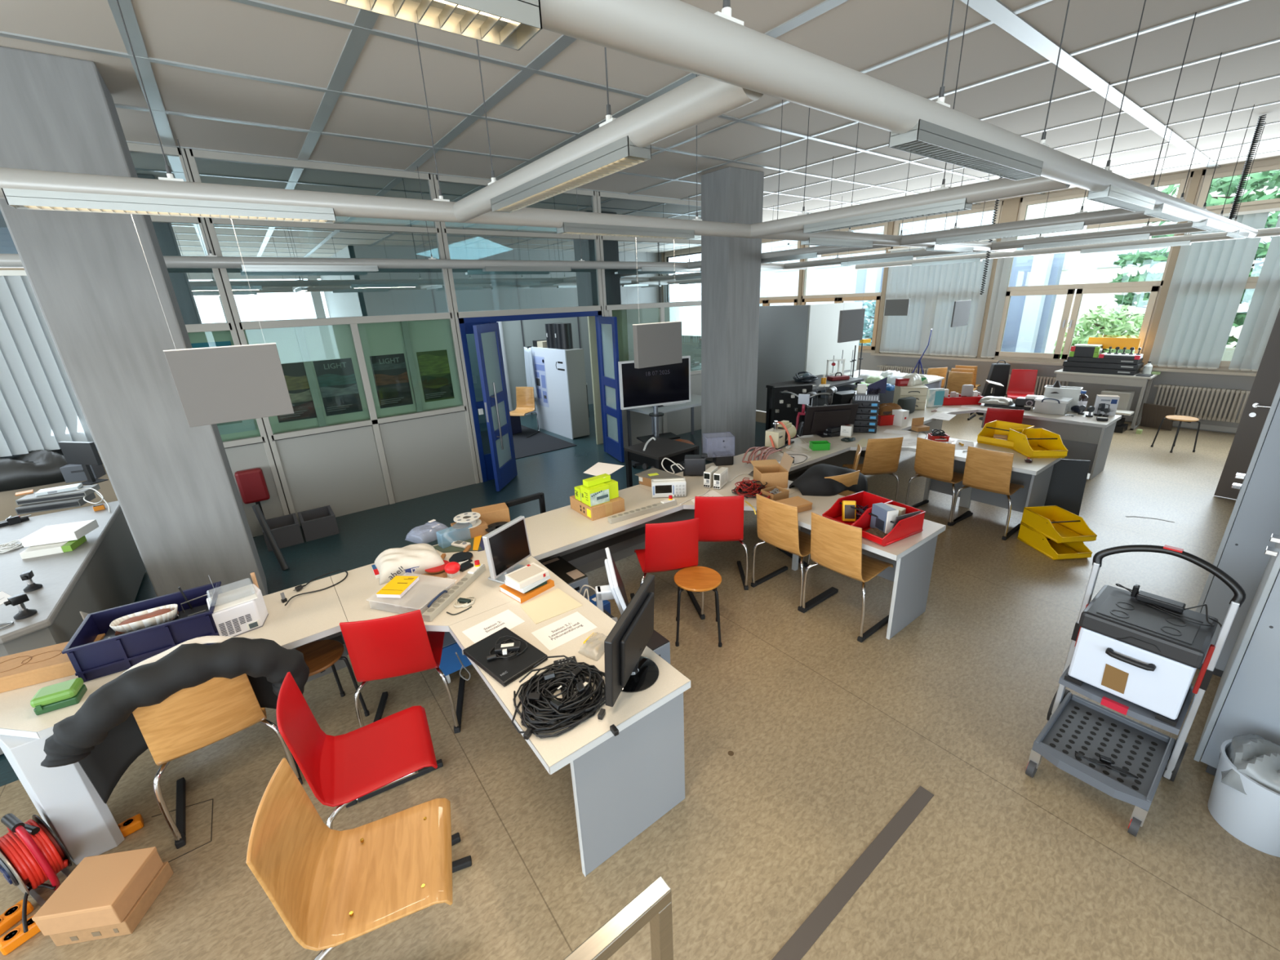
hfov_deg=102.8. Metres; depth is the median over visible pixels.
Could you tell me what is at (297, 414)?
print
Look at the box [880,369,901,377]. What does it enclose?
bag
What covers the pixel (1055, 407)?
storage box
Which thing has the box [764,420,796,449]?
pump
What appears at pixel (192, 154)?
frame
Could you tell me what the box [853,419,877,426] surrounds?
parts organiser
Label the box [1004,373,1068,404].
radiator
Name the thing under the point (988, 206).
window
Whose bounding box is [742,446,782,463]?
bundle
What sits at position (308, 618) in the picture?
desk
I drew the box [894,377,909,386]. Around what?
carton
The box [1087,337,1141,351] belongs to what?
shield
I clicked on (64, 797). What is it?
panel
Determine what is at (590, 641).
bag
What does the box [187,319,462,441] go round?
wall
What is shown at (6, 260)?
pendant light
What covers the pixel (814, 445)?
tray
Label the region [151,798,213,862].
trim
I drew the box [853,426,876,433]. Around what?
parts organiser
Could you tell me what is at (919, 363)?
camera tripod
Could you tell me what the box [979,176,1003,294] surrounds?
coiled cord
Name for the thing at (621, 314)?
wall
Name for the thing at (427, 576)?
wooden board
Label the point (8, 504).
wall
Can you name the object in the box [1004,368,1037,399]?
chair
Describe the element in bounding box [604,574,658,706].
monitor
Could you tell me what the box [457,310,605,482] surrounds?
door frame
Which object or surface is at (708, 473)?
supplies
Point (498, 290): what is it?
window
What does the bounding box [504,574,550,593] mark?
book
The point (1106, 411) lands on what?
mount
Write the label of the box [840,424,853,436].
carton
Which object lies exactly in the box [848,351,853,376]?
rod
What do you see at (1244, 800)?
waste bin
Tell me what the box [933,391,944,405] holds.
print
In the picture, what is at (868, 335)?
bush
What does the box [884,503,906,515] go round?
case
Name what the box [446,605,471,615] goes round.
cable
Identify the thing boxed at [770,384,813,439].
rack
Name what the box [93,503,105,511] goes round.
plug adapter
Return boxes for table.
[624,437,697,488]
[764,374,863,435]
[1052,368,1158,430]
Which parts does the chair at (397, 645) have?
frame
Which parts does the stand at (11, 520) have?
rod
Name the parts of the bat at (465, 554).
handle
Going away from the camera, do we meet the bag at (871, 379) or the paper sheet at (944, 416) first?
the paper sheet at (944, 416)
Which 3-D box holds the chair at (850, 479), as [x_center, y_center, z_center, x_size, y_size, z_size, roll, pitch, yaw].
[1.630,0.286,4.655,0.504,0.865,0.530,-10,21,-20]
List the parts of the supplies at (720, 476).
panel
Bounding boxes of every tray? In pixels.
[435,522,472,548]
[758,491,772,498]
[808,440,831,450]
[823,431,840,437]
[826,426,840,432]
[894,382,928,388]
[927,429,950,441]
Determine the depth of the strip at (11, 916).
2.09 m
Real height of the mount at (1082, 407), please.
0.117 m
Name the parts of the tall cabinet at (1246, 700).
door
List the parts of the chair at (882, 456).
frame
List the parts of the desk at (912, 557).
leg panel, modesty panel, panel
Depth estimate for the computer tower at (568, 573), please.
3.74 m
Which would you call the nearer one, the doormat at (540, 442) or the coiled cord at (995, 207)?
the coiled cord at (995, 207)
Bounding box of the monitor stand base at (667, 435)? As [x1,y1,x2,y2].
[636,432,679,442]
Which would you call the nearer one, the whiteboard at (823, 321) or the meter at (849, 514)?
the meter at (849, 514)
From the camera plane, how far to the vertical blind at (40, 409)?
5.31 m
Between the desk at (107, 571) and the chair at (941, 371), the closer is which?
the desk at (107, 571)
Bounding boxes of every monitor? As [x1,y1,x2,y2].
[482,515,531,583]
[595,547,628,622]
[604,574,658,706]
[801,403,858,437]
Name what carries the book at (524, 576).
on the book at (529, 587)
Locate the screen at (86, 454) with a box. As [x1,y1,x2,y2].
[57,441,108,484]
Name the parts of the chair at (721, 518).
frame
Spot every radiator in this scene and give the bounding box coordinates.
[876,364,951,389]
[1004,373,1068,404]
[1153,384,1250,422]
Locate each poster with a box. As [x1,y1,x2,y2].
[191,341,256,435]
[276,362,316,422]
[312,357,363,416]
[369,353,413,408]
[416,349,454,402]
[533,355,549,407]
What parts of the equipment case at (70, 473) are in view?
handle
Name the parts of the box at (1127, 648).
foot rail, handle, lid, foot rail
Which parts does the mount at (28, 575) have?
post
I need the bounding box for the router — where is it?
[35,483,82,496]
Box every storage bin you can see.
[822,490,892,525]
[851,500,925,546]
[977,420,1034,448]
[1007,427,1067,457]
[1017,523,1092,559]
[1020,505,1097,542]
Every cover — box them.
[234,467,270,515]
[702,431,734,466]
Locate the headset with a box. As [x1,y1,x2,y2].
[792,371,817,382]
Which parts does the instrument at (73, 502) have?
panel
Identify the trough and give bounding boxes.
[262,505,339,551]
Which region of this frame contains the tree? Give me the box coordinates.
[1110,169,1279,347]
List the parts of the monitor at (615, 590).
arm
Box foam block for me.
[1135,429,1142,434]
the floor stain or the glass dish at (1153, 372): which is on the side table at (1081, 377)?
the glass dish at (1153, 372)
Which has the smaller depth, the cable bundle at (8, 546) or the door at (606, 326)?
the cable bundle at (8, 546)
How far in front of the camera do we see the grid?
3.77 m
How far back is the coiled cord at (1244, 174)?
5.22 m
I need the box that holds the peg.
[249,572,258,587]
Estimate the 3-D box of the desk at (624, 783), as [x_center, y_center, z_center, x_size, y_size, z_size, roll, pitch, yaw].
[-0.382,1.167,2.599,0.699,0.720,1.132,-16,23,-34]
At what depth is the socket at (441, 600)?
2.87 m
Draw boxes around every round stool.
[295,640,369,716]
[674,566,721,647]
[1151,415,1199,453]
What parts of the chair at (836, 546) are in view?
frame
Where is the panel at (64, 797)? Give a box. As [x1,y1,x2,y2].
[0,734,124,865]
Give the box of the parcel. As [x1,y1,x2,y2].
[977,395,1013,405]
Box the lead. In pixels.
[731,477,767,498]
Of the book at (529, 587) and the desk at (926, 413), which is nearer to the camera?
the book at (529, 587)
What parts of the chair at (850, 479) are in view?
frame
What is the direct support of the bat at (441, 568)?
on the desk at (358, 599)
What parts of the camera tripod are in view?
leg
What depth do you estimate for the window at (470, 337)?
6.85 m
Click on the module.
(465, 565)
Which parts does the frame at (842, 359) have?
frame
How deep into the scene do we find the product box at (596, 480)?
4.01 m
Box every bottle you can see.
[821,374,826,384]
[1070,404,1084,413]
[1075,390,1088,409]
[1142,361,1152,373]
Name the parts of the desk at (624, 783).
panel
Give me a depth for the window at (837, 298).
12.05 m
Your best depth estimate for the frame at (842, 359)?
9.54 m
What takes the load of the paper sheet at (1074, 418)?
on the desk at (1090, 440)
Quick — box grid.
[0,0,1279,213]
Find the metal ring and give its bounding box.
[0,621,13,629]
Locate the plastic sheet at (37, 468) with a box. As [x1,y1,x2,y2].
[0,448,67,492]
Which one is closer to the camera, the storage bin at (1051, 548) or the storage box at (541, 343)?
the storage bin at (1051, 548)
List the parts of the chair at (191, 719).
frame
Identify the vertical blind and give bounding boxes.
[0,270,94,457]
[879,238,996,356]
[980,236,1016,357]
[1148,207,1279,371]
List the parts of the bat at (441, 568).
handle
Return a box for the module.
[457,559,473,572]
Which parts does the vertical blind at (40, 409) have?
head rail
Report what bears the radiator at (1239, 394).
attached to the wall at (868, 362)
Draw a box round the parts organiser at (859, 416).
[855,413,878,420]
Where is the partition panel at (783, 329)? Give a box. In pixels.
[755,304,809,411]
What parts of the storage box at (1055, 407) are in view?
handle, clear lid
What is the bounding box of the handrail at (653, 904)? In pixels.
[563,875,673,959]
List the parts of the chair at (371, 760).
frame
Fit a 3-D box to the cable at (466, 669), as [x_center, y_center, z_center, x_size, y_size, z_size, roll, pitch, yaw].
[-1.026,1.078,2.970,0.060,0.306,0.156,-11,21,-23]
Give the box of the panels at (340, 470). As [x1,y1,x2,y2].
[224,373,701,537]
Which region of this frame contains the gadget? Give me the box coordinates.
[169,575,214,619]
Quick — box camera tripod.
[911,328,932,374]
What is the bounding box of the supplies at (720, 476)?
[713,466,728,488]
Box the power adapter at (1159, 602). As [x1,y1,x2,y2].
[1115,583,1222,627]
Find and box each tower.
[540,555,589,598]
[603,608,613,617]
[646,630,670,663]
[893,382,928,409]
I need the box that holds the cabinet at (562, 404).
[531,346,590,439]
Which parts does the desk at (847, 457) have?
panel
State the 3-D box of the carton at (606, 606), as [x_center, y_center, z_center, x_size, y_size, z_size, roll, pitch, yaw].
[-0.339,1.022,3.557,0.240,0.361,0.162,-19,25,-40]
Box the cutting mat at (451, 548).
[432,537,482,552]
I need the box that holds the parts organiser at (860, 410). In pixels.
[856,407,879,413]
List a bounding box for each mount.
[4,592,37,619]
[19,570,42,591]
[1077,404,1085,414]
[1085,406,1094,417]
[1093,404,1102,416]
[1102,408,1110,417]
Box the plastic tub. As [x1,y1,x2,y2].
[109,604,178,635]
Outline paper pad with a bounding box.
[520,587,582,624]
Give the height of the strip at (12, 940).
0.052 m
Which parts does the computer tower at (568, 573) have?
panel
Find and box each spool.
[453,511,481,528]
[484,521,508,533]
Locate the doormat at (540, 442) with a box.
[512,425,577,459]
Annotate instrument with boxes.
[14,492,96,515]
[15,484,100,505]
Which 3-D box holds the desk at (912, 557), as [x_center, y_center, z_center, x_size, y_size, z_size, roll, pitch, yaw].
[1.569,0.606,3.967,0.684,0.720,1.122,-16,23,-34]
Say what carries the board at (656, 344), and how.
hanging from the ceiling pipe at (21, 188)
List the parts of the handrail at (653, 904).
post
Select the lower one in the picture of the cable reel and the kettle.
the cable reel
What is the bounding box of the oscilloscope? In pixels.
[651,477,686,497]
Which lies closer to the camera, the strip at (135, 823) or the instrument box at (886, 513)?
the strip at (135, 823)
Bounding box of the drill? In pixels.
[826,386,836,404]
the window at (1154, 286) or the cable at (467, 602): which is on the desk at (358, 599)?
the cable at (467, 602)
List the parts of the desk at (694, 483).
panel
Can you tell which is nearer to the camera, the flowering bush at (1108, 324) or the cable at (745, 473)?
the cable at (745, 473)
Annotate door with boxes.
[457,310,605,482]
[472,322,517,491]
[596,316,624,462]
[1213,308,1279,499]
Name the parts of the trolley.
platform frame, handle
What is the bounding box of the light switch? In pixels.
[478,408,483,414]
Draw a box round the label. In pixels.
[590,488,609,506]
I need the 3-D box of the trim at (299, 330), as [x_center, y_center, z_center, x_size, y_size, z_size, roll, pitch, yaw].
[-3.269,-1.274,6.058,1.160,1.150,0.040,-16,23,-34]
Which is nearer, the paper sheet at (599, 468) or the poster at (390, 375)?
the paper sheet at (599, 468)
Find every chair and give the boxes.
[132,673,302,848]
[245,757,471,959]
[275,671,460,845]
[339,609,465,733]
[509,386,540,437]
[630,517,705,619]
[694,495,748,590]
[751,493,835,611]
[776,470,859,568]
[800,511,893,642]
[842,436,903,502]
[852,444,861,470]
[905,436,973,525]
[926,367,947,388]
[946,371,976,420]
[951,368,977,414]
[951,445,1023,540]
[955,364,980,391]
[976,360,1010,414]
[982,407,1024,427]
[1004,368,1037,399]
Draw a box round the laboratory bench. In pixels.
[811,369,944,404]
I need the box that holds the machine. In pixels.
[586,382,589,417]
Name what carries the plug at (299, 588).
on the desk at (308, 618)
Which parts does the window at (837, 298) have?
sash, sash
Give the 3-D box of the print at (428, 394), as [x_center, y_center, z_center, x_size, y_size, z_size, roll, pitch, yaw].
[-2.678,-1.118,6.722,0.266,0.050,0.001,-16,23,-34]
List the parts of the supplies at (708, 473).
panel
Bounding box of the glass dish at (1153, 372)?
[1151,371,1160,374]
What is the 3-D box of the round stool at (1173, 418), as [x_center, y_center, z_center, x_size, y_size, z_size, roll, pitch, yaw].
[7.595,-0.655,7.230,0.343,0.460,0.343,-1,19,3]
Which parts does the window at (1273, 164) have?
sash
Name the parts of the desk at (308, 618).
panel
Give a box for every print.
[0,650,62,672]
[279,410,304,417]
[326,404,352,411]
[373,568,378,575]
[380,397,402,404]
[382,577,413,590]
[425,391,445,398]
[875,517,884,530]
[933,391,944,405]
[1111,399,1117,404]
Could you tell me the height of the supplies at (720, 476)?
0.139 m
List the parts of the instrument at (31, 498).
panel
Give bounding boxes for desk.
[0,500,146,755]
[0,576,348,738]
[330,536,563,631]
[448,581,690,876]
[524,485,683,573]
[626,394,701,446]
[635,462,799,524]
[733,436,850,511]
[788,490,946,639]
[801,426,928,468]
[857,408,951,463]
[908,400,985,434]
[908,437,1061,512]
[977,406,1121,479]
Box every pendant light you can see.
[0,139,806,271]
[453,39,763,222]
[688,81,1156,269]
[750,0,1070,238]
[784,129,1206,269]
[854,158,1245,269]
[1251,226,1279,238]
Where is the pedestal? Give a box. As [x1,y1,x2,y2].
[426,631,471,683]
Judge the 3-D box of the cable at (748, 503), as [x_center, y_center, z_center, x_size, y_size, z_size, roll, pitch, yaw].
[0.885,0.217,4.082,0.020,0.041,0.228,-5,19,-8]
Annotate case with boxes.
[30,677,87,715]
[59,464,106,483]
[509,410,521,434]
[826,372,849,381]
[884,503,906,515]
[1062,360,1143,370]
[1062,366,1140,375]
[1066,356,1143,364]
[1069,343,1102,357]
[1096,417,1108,421]
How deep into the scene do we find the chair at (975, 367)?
9.97 m
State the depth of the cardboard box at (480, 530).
3.74 m
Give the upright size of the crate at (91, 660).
0.185 m
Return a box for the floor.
[0,404,1279,959]
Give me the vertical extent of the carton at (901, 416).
0.190 m
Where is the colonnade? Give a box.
[854,248,1065,353]
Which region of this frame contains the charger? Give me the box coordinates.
[486,635,527,661]
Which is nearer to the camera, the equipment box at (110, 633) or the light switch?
the equipment box at (110, 633)
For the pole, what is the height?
0.642 m
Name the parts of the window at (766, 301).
sash, sash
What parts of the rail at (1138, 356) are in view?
optic post, board, optic post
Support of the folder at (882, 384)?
on the parts organiser at (857, 397)
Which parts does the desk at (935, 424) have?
panel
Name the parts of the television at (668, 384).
screen frame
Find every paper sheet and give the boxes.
[0,591,11,604]
[583,462,624,477]
[690,489,723,503]
[777,448,810,464]
[798,442,811,450]
[818,383,830,386]
[855,438,867,447]
[883,429,911,435]
[902,437,917,446]
[928,412,955,420]
[936,406,959,411]
[955,440,973,449]
[960,404,981,408]
[978,379,1003,420]
[984,406,1001,408]
[1056,415,1091,422]
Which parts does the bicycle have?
number plate, frame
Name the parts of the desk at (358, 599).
push button, power strip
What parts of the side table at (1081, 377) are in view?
leg frame, leg frame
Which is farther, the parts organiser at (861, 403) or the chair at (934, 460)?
the parts organiser at (861, 403)
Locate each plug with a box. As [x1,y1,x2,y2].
[280,591,287,603]
[293,584,306,591]
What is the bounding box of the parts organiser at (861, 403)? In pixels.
[852,396,879,408]
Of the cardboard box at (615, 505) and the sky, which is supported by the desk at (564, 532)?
the cardboard box at (615, 505)
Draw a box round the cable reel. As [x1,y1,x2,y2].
[0,813,71,906]
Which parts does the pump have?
plate, motor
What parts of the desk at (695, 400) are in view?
leg, leg, leg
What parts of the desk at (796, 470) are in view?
panel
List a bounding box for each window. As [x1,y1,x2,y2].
[152,220,593,415]
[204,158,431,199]
[439,181,593,233]
[446,234,599,311]
[466,333,490,454]
[600,196,701,239]
[602,240,701,305]
[760,210,995,306]
[760,239,800,306]
[800,222,888,352]
[882,200,1003,357]
[991,171,1193,362]
[1152,157,1279,372]
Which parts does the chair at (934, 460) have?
frame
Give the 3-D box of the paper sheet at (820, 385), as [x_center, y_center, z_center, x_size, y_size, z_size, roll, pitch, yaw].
[2.982,-1.530,8.271,0.160,0.004,0.240,6,21,23]
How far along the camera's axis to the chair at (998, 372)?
9.46 m
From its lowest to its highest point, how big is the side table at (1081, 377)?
0.860 m
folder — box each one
[472,535,481,550]
[478,537,484,551]
[866,377,887,393]
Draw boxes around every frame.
[127,142,701,517]
[502,492,546,516]
[826,350,850,375]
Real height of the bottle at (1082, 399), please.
0.245 m
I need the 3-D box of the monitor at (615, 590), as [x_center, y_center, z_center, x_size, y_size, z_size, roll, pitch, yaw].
[-0.182,0.704,3.068,0.230,0.430,0.480,-5,19,-8]
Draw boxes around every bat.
[425,553,448,573]
[448,545,473,562]
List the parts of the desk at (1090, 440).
modesty panel, panel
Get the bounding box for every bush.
[858,291,881,346]
[1052,303,1144,358]
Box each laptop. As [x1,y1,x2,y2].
[462,626,547,686]
[983,403,1031,410]
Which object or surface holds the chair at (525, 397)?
on the doormat at (540, 442)
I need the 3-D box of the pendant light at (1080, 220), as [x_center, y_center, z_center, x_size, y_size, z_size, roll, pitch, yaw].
[2.414,-3.179,5.894,0.102,1.063,5.489,-16,23,-34]
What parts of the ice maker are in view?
display frame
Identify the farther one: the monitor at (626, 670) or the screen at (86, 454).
the screen at (86, 454)
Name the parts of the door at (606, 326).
pane, pane, pane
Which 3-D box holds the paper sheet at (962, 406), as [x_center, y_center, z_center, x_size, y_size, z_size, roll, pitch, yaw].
[4.654,-1.034,7.192,0.246,0.002,0.212,9,22,30]
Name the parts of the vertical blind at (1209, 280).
head rail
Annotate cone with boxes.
[1046,380,1063,395]
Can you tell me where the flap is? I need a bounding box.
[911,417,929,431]
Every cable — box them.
[22,883,56,933]
[76,488,110,512]
[284,569,347,605]
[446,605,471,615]
[453,595,475,607]
[455,652,471,680]
[579,584,595,600]
[643,436,655,450]
[661,457,684,474]
[680,488,710,505]
[729,472,749,481]
[744,500,756,514]
[778,450,807,464]
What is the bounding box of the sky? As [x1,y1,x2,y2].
[1017,169,1279,353]
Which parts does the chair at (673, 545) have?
frame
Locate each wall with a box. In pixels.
[0,227,97,450]
[0,267,117,521]
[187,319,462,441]
[587,304,628,444]
[626,300,701,371]
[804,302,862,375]
[856,352,1255,434]
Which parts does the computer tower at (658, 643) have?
panel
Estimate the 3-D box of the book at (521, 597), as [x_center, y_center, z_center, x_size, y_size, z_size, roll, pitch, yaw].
[-0.669,0.629,3.033,0.210,0.034,0.240,14,25,40]
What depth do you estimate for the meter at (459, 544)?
3.59 m
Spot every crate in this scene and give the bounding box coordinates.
[62,581,222,682]
[877,402,902,426]
[942,384,983,405]
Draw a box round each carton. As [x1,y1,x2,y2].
[19,535,86,559]
[20,519,98,546]
[371,564,379,578]
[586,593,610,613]
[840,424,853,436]
[856,383,866,393]
[892,408,909,426]
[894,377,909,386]
[993,434,1007,439]
[1092,394,1119,416]
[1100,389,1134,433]
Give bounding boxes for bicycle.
[779,391,832,438]
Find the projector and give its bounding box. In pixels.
[1014,394,1040,407]
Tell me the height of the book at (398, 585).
0.024 m
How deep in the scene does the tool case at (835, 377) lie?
8.72 m
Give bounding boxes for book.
[376,575,418,598]
[499,578,554,603]
[504,562,549,589]
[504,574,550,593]
[524,580,546,593]
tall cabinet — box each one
[1193,533,1279,775]
[1195,382,1279,677]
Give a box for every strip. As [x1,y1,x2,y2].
[0,898,33,935]
[0,915,40,955]
[117,813,143,837]
[553,656,589,703]
[771,785,933,959]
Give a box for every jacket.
[40,635,309,804]
[788,463,867,496]
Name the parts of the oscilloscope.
carry handle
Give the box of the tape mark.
[1125,515,1174,522]
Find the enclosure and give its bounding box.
[683,453,707,475]
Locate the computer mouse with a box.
[1024,457,1032,462]
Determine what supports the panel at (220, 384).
hanging from the ceiling pipe at (21, 188)
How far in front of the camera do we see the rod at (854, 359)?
9.57 m
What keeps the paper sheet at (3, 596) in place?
on the desk at (107, 571)
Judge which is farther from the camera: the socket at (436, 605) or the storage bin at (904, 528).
the storage bin at (904, 528)
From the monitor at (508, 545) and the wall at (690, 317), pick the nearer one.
the monitor at (508, 545)
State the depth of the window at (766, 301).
13.72 m
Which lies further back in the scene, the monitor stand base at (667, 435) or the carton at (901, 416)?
the monitor stand base at (667, 435)
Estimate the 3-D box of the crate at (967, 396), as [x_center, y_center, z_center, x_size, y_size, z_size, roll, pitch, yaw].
[4.607,-1.234,7.364,0.585,0.270,0.236,-1,19,3]
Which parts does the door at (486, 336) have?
lock plate, pane, pull handle, pane, pane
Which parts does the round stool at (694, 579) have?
leg, leg, seat, leg, leg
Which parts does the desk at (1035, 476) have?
leg panel, leg panel, modesty panel, panel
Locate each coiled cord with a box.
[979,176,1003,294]
[1228,114,1266,219]
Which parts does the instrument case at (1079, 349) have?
white lid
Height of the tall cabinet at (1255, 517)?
2.000 m
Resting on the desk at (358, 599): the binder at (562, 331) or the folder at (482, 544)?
the folder at (482, 544)
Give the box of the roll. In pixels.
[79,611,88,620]
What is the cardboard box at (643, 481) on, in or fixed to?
on the desk at (694, 483)
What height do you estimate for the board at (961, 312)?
0.970 m
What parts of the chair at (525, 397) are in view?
frame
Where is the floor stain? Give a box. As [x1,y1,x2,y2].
[728,751,733,755]
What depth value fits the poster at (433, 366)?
6.66 m
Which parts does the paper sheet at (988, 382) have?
stand post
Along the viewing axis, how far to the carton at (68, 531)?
3.82 m
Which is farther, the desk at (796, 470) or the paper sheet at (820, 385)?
the paper sheet at (820, 385)
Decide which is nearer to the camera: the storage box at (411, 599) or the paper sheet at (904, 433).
the storage box at (411, 599)
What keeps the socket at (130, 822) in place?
attached to the strip at (135, 823)
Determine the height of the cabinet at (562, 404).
1.580 m
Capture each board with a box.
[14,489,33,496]
[413,570,447,582]
[632,320,682,368]
[837,308,865,342]
[884,298,909,315]
[951,299,971,327]
[1044,458,1090,515]
[1140,403,1175,431]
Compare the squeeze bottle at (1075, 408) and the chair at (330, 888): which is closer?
the chair at (330, 888)
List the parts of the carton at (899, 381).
print panel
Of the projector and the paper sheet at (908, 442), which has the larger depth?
the projector
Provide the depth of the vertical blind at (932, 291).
10.73 m
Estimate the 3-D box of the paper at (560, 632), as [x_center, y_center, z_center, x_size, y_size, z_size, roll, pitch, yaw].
[-0.390,0.772,2.635,0.281,0.002,0.192,-17,24,-36]
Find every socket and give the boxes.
[1,928,19,942]
[2,904,19,917]
[26,915,35,926]
[121,817,134,826]
[426,608,434,612]
[432,603,439,607]
[437,598,444,602]
[442,594,449,598]
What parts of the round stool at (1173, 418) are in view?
leg, leg, seat, leg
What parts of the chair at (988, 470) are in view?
frame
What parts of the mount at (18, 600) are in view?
post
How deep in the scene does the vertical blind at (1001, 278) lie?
9.86 m
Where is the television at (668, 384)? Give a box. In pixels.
[617,355,690,467]
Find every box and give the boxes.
[0,633,105,693]
[31,846,163,935]
[49,862,173,946]
[102,616,177,639]
[393,584,448,609]
[450,516,488,538]
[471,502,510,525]
[532,339,546,347]
[569,495,624,520]
[574,484,582,501]
[580,482,609,506]
[582,473,610,487]
[604,479,618,499]
[638,475,651,487]
[750,452,793,488]
[760,485,789,501]
[775,496,812,512]
[870,502,898,533]
[1034,395,1072,414]
[1043,385,1083,410]
[1063,585,1218,726]
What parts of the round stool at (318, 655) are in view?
seat, leg, leg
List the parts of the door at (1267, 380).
handle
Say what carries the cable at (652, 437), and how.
on the table at (656, 451)
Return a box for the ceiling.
[0,0,1279,227]
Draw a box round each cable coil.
[511,655,618,739]
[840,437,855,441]
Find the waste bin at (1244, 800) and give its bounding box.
[1207,733,1279,857]
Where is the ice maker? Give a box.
[206,583,268,636]
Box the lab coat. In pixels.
[524,346,537,401]
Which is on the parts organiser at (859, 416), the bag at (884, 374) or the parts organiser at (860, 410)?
the parts organiser at (860, 410)
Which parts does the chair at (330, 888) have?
frame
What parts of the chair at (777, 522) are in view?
frame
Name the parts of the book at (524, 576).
panel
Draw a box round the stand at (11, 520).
[0,514,31,527]
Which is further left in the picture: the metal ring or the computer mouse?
the metal ring
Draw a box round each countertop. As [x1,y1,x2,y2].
[0,500,121,644]
[833,369,944,391]
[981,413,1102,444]
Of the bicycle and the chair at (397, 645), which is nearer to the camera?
the chair at (397, 645)
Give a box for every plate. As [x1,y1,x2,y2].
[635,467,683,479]
[892,511,920,528]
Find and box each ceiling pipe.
[0,0,1016,252]
[327,0,1266,238]
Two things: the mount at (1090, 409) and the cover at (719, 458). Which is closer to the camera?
the cover at (719, 458)
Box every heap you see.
[668,439,699,473]
[865,528,887,537]
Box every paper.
[462,608,524,643]
[530,611,597,650]
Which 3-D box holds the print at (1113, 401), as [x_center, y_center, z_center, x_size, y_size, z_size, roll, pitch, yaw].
[5.852,-0.966,6.311,0.055,0.055,0.001,9,22,30]
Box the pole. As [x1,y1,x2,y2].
[251,504,288,570]
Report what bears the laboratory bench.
on the floor
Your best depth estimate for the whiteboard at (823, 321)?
9.88 m
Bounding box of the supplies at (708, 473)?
[703,466,718,487]
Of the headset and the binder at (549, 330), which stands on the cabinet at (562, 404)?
the binder at (549, 330)
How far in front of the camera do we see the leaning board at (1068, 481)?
5.15 m
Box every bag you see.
[373,543,444,584]
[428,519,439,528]
[583,632,604,653]
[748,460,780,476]
[857,372,877,380]
[865,374,884,382]
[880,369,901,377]
[885,384,894,391]
[886,373,905,385]
[897,396,915,413]
[902,373,922,386]
[919,374,928,383]
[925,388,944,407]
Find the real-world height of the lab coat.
1.050 m
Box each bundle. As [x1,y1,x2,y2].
[0,539,22,552]
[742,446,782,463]
[856,504,868,519]
[868,387,880,394]
[1074,751,1137,778]
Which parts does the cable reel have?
carry frame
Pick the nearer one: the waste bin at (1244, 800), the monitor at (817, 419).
the waste bin at (1244, 800)
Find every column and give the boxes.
[0,46,268,596]
[701,166,764,462]
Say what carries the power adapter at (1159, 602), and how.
on the box at (1127, 648)
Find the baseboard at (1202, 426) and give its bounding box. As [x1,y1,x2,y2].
[1088,411,1237,432]
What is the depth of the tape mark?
5.23 m
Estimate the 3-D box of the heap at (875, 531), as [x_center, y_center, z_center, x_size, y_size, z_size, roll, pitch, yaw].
[1.615,0.362,3.484,0.121,0.040,0.179,-13,22,-27]
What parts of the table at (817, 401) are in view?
leg, leg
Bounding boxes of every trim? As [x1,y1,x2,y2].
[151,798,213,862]
[183,148,604,514]
[294,320,423,426]
[421,223,581,414]
[497,321,512,410]
[797,244,807,305]
[870,352,1257,376]
[875,221,894,353]
[976,197,1021,359]
[1142,168,1203,366]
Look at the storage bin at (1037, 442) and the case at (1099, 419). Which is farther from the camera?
the case at (1099, 419)
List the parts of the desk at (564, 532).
panel, power strip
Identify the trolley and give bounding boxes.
[1025,544,1245,836]
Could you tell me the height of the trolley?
1.168 m
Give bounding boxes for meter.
[451,540,471,548]
[842,500,856,521]
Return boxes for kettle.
[1100,403,1109,411]
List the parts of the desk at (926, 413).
panel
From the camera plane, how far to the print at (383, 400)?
6.41 m
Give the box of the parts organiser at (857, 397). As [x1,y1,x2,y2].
[853,391,879,401]
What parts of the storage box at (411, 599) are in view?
blue handle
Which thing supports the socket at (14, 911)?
attached to the strip at (11, 916)
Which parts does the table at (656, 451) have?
leg, motor, leg, leg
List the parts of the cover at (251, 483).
post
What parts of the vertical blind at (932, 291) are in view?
head rail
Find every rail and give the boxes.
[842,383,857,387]
[1098,346,1143,359]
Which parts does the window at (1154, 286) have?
sash, sash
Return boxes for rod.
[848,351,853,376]
[852,345,856,377]
[858,338,871,375]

